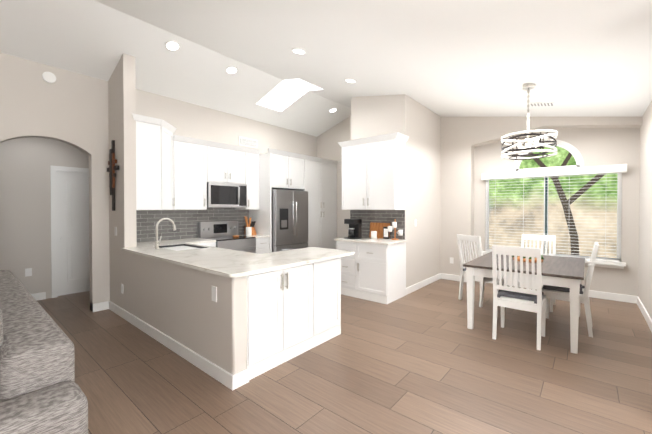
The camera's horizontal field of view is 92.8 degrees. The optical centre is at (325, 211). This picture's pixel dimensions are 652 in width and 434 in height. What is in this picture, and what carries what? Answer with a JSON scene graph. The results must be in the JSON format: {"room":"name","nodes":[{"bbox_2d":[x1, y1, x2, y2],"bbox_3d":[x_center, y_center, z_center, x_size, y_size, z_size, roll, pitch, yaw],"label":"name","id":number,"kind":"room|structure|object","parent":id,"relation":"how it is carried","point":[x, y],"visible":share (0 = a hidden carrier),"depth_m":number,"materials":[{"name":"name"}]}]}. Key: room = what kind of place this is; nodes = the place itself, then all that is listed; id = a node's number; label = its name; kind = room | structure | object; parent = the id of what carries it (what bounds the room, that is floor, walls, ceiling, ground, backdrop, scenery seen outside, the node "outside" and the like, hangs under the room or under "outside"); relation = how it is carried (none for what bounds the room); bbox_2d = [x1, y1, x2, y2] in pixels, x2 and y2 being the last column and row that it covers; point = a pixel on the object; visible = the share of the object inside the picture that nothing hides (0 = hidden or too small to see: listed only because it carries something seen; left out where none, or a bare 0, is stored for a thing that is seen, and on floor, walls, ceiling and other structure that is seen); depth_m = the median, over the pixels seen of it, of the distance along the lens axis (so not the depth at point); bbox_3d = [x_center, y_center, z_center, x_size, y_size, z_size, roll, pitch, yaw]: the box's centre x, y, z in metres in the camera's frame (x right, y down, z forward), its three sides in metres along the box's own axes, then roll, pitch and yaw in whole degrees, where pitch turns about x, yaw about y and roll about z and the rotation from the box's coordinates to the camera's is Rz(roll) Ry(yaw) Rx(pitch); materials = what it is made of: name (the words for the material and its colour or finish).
{"room":"kitchen","nodes":[
{"label":"kitchen","id":0,"kind":"room"},
{"bbox_2d":[0,137,89,300],"bbox_3d":[-4.522,-0.007,4.771,0.180,2.750,3.700,0,1,40],"label":"arched doorway","id":1,"kind":"structure","parent":0,"point":[44,218],"depth_m":4.87,"materials":[{"name":"grey paint"}]},
{"bbox_2d":[107,53,136,318],"bbox_3d":[-2.805,-0.333,4.230,0.620,3.411,0.190,0,1,40],"label":"wall","id":2,"kind":"structure","parent":0,"point":[121,169],"depth_m":4.09,"materials":[{"name":"grey paint"}]},
{"bbox_2d":[0,53,316,311],"bbox_3d":[-2.880,-0.238,4.707,0.172,3.213,8.120,0,1,40],"label":"wall","id":3,"kind":"structure","parent":0,"point":[38,100],"depth_m":4.28,"materials":[{"name":"grey paint"}]},
{"bbox_2d":[0,0,651,136],"bbox_3d":[0.753,-1.799,2.207,8.670,2.015,9.000,0,1,40],"label":"ceiling","id":4,"kind":"structure","parent":0,"point":[491,58],"depth_m":3.56,"materials":[{"name":"white paint"}]},
{"bbox_2d":[165,40,180,51],"bbox_3d":[-1.998,-2.162,4.049,0.183,0.069,0.188,0,1,40],"label":"recessed light","id":5,"kind":"object","parent":4,"relation":"in","point":[172,45],"visible":1,"depth_m":4.05,"materials":[{"name":"white"}]},
{"bbox_2d":[225,66,237,74],"bbox_3d":[-1.440,-2.163,4.743,0.183,0.069,0.188,0,1,40],"label":"recessed light","id":6,"kind":"object","parent":4,"relation":"in","point":[231,70],"visible":1,"depth_m":4.74,"materials":[{"name":"white"}]},
{"bbox_2d":[291,48,305,54],"bbox_3d":[-0.336,-1.984,3.841,0.187,0.047,0.188,0,1,40],"label":"recessed light","id":7,"kind":"object","parent":4,"relation":"in","point":[299,51],"visible":0.98,"depth_m":3.84,"materials":[{"name":"white"}]},
{"bbox_2d":[329,108,336,112],"bbox_3d":[0.148,-2.176,6.661,0.183,0.069,0.188,0,1,40],"label":"recessed light","id":8,"kind":"object","parent":4,"relation":"in","point":[332,110],"visible":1,"depth_m":6.66,"materials":[{"name":"white"}]},
{"bbox_2d":[344,79,356,82],"bbox_3d":[0.374,-2.000,4.746,0.187,0.047,0.188,0,1,40],"label":"recessed light","id":9,"kind":"object","parent":4,"relation":"in","point":[350,80],"visible":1,"depth_m":4.75,"materials":[{"name":"white"}]},
{"bbox_2d":[501,84,557,159],"bbox_3d":[2.517,-1.137,3.867,0.588,0.920,0.588,0,1,40],"label":"chandelier","id":10,"kind":"object","parent":4,"relation":"hanging from","point":[528,142],"visible":1,"depth_m":3.79,"materials":[{"name":"silver metal"}]},
{"bbox_2d":[317,116,350,237],"bbox_3d":[0.579,-0.460,7.433,1.950,3.600,0.510,0,1,40],"label":"wall","id":11,"kind":"structure","parent":0,"point":[329,147],"depth_m":7.33,"materials":[{"name":"grey paint"}]},
{"bbox_2d":[37,279,651,433],"bbox_3d":[0.206,1.419,2.701,10.100,0.060,9.000,0,1,40],"label":"floor","id":12,"kind":"structure","parent":0,"point":[424,360],"depth_m":2.61,"materials":[{"name":"brown wood"}]},
{"bbox_2d":[0,270,87,433],"bbox_3d":[-2.444,0.880,1.743,2.970,1.037,1.170,0,1,40],"label":"sofa","id":13,"kind":"object","parent":12,"relation":"on","point":[41,391],"visible":1,"depth_m":1.27,"materials":[{"name":"fabric"}]},
{"bbox_2d":[133,254,152,325],"bbox_3d":[-2.051,0.932,4.145,0.660,0.884,0.630,0,1,40],"label":"half wall","id":14,"kind":"structure","parent":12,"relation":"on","point":[144,265],"depth_m":3.58,"materials":[{"name":"grey paint"}]},
{"bbox_2d":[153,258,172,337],"bbox_3d":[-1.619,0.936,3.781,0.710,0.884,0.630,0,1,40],"label":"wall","id":15,"kind":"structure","parent":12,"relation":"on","point":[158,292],"depth_m":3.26,"materials":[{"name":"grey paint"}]},
{"bbox_2d":[132,113,215,246],"bbox_3d":[-2.376,0.041,4.709,0.664,2.655,1.210,0,1,40],"label":"tall cabinet","id":16,"kind":"object","parent":12,"relation":"on","point":[171,176],"visible":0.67,"depth_m":4.76,"materials":[{"name":"white wood"}]},
{"bbox_2d":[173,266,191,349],"bbox_3d":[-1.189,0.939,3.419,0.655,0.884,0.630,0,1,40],"label":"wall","id":17,"kind":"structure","parent":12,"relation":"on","point":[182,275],"depth_m":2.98,"materials":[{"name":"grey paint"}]},
{"bbox_2d":[121,243,255,265],"bbox_3d":[-1.676,0.479,3.713,1.785,0.030,0.820,0,1,40],"label":"countertop","id":18,"kind":"structure","parent":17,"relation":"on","point":[207,253],"depth_m":3.49,"materials":[{"name":"white stone"}]},
{"bbox_2d":[153,218,175,249],"bbox_3d":[-2.019,0.269,3.934,0.102,0.386,0.261,0,1,40],"label":"faucet","id":19,"kind":"object","parent":18,"relation":"on","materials":[{"name":"silver metal"}]},
{"bbox_2d":[165,243,200,249],"bbox_3d":[-1.908,0.584,4.093,0.715,0.241,0.436,0,1,40],"label":"sink","id":20,"kind":"object","parent":18,"relation":"in","point":[180,246],"depth_m":4.27,"materials":[{"name":"white ceramic"}]},
{"bbox_2d":[197,141,255,252],"bbox_3d":[-1.721,0.083,5.447,0.717,2.515,0.760,0,1,40],"label":"kitchen cabinet","id":21,"kind":"object","parent":12,"relation":"on","point":[226,194],"visible":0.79,"depth_m":5.44,"materials":[{"name":"wood"}]},
{"bbox_2d":[188,247,354,390],"bbox_3d":[-0.454,0.926,3.239,0.700,0.914,1.660,0,1,40],"label":"peninsula","id":22,"kind":"object","parent":12,"relation":"on","point":[254,316],"visible":1,"depth_m":2.76,"materials":[{"name":"white paint"}]},
{"bbox_2d":[235,136,337,253],"bbox_3d":[-0.676,-0.061,6.602,0.827,2.820,2.384,0,1,40],"label":"tall cabinet","id":23,"kind":"object","parent":12,"relation":"on","point":[291,201],"visible":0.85,"depth_m":6.09,"materials":[{"name":"white wood"}]},
{"bbox_2d":[334,132,408,303],"bbox_3d":[0.685,0.074,5.150,1.160,2.580,0.674,0,1,40],"label":"coffee station","id":24,"kind":"object","parent":12,"relation":"on","point":[373,267],"visible":0.94,"depth_m":5.00,"materials":[{"name":"white wood"}]},
{"bbox_2d":[351,94,440,294],"bbox_3d":[1.397,-0.388,6.033,1.106,3.486,1.600,0,1,40],"label":"wall block","id":25,"kind":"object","parent":12,"relation":"on","point":[418,124],"visible":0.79,"depth_m":5.53,"materials":[{"name":"grey paint"}]},
{"bbox_2d":[457,234,503,306],"bbox_3d":[2.355,0.858,4.736,0.520,1.020,0.442,0,1,-20],"label":"chair","id":26,"kind":"object","parent":12,"relation":"on","point":[472,240],"visible":0.48,"depth_m":4.65,"materials":[{"name":"white wood"}]},
{"bbox_2d":[492,245,545,349],"bbox_3d":[2.115,0.872,3.402,0.442,1.020,0.520,0,1,40],"label":"chair","id":27,"kind":"object","parent":12,"relation":"on","point":[522,298],"visible":1,"depth_m":3.26,"materials":[{"name":"white wood"}]},
{"bbox_2d":[463,252,584,353],"bbox_3d":[2.517,0.916,3.888,1.100,0.920,1.500,0,1,40],"label":"dining table","id":28,"kind":"object","parent":12,"relation":"on","point":[561,271],"visible":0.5,"depth_m":3.46,"materials":[{"name":"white wood"}]},
{"bbox_2d":[518,234,555,311],"bbox_3d":[3.090,0.860,4.568,0.442,1.020,0.520,0,1,40],"label":"chair","id":29,"kind":"object","parent":12,"relation":"on","point":[537,238],"visible":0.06,"depth_m":4.69,"materials":[{"name":"white wood"}]},
{"bbox_2d":[542,242,598,336],"bbox_3d":[2.908,0.868,3.715,0.520,1.020,0.442,0,1,40],"label":"chair","id":30,"kind":"object","parent":12,"relation":"on","point":[556,292],"visible":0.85,"depth_m":3.56,"materials":[{"name":"white wood"}]},
{"bbox_2d":[440,117,641,303],"bbox_3d":[3.534,-0.280,5.512,2.870,3.279,0.386,0,1,40],"label":"wall","id":31,"kind":"structure","parent":0,"point":[597,141],"depth_m":5.52,"materials":[{"name":"grey paint"}]},
{"bbox_2d":[481,139,626,268],"bbox_3d":[3.778,-0.191,5.344,2.000,2.105,0.190,0,1,40],"label":"window","id":32,"kind":"structure","parent":31,"relation":"in","point":[547,173],"depth_m":5.14,"materials":[{"name":"white plastic"}]},
{"bbox_2d":[637,101,651,331],"bbox_3d":[3.579,0.003,3.274,0.396,2.760,3.756,0,1,40],"label":"wall","id":33,"kind":"structure","parent":0,"point":[644,300],"depth_m":4.08,"materials":[{"name":"grey paint"}]},
{"label":"outside","id":34,"kind":"structure","parent":0,"visible":0},
{"bbox_2d":[489,146,617,257],"bbox_3d":[5.572,-1.903,6.790,14.000,9.500,4.180,0,1,40],"label":"view","id":35,"kind":"structure","parent":34,"point":[565,205],"depth_m":8.69,"materials":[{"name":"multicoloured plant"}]}
]}

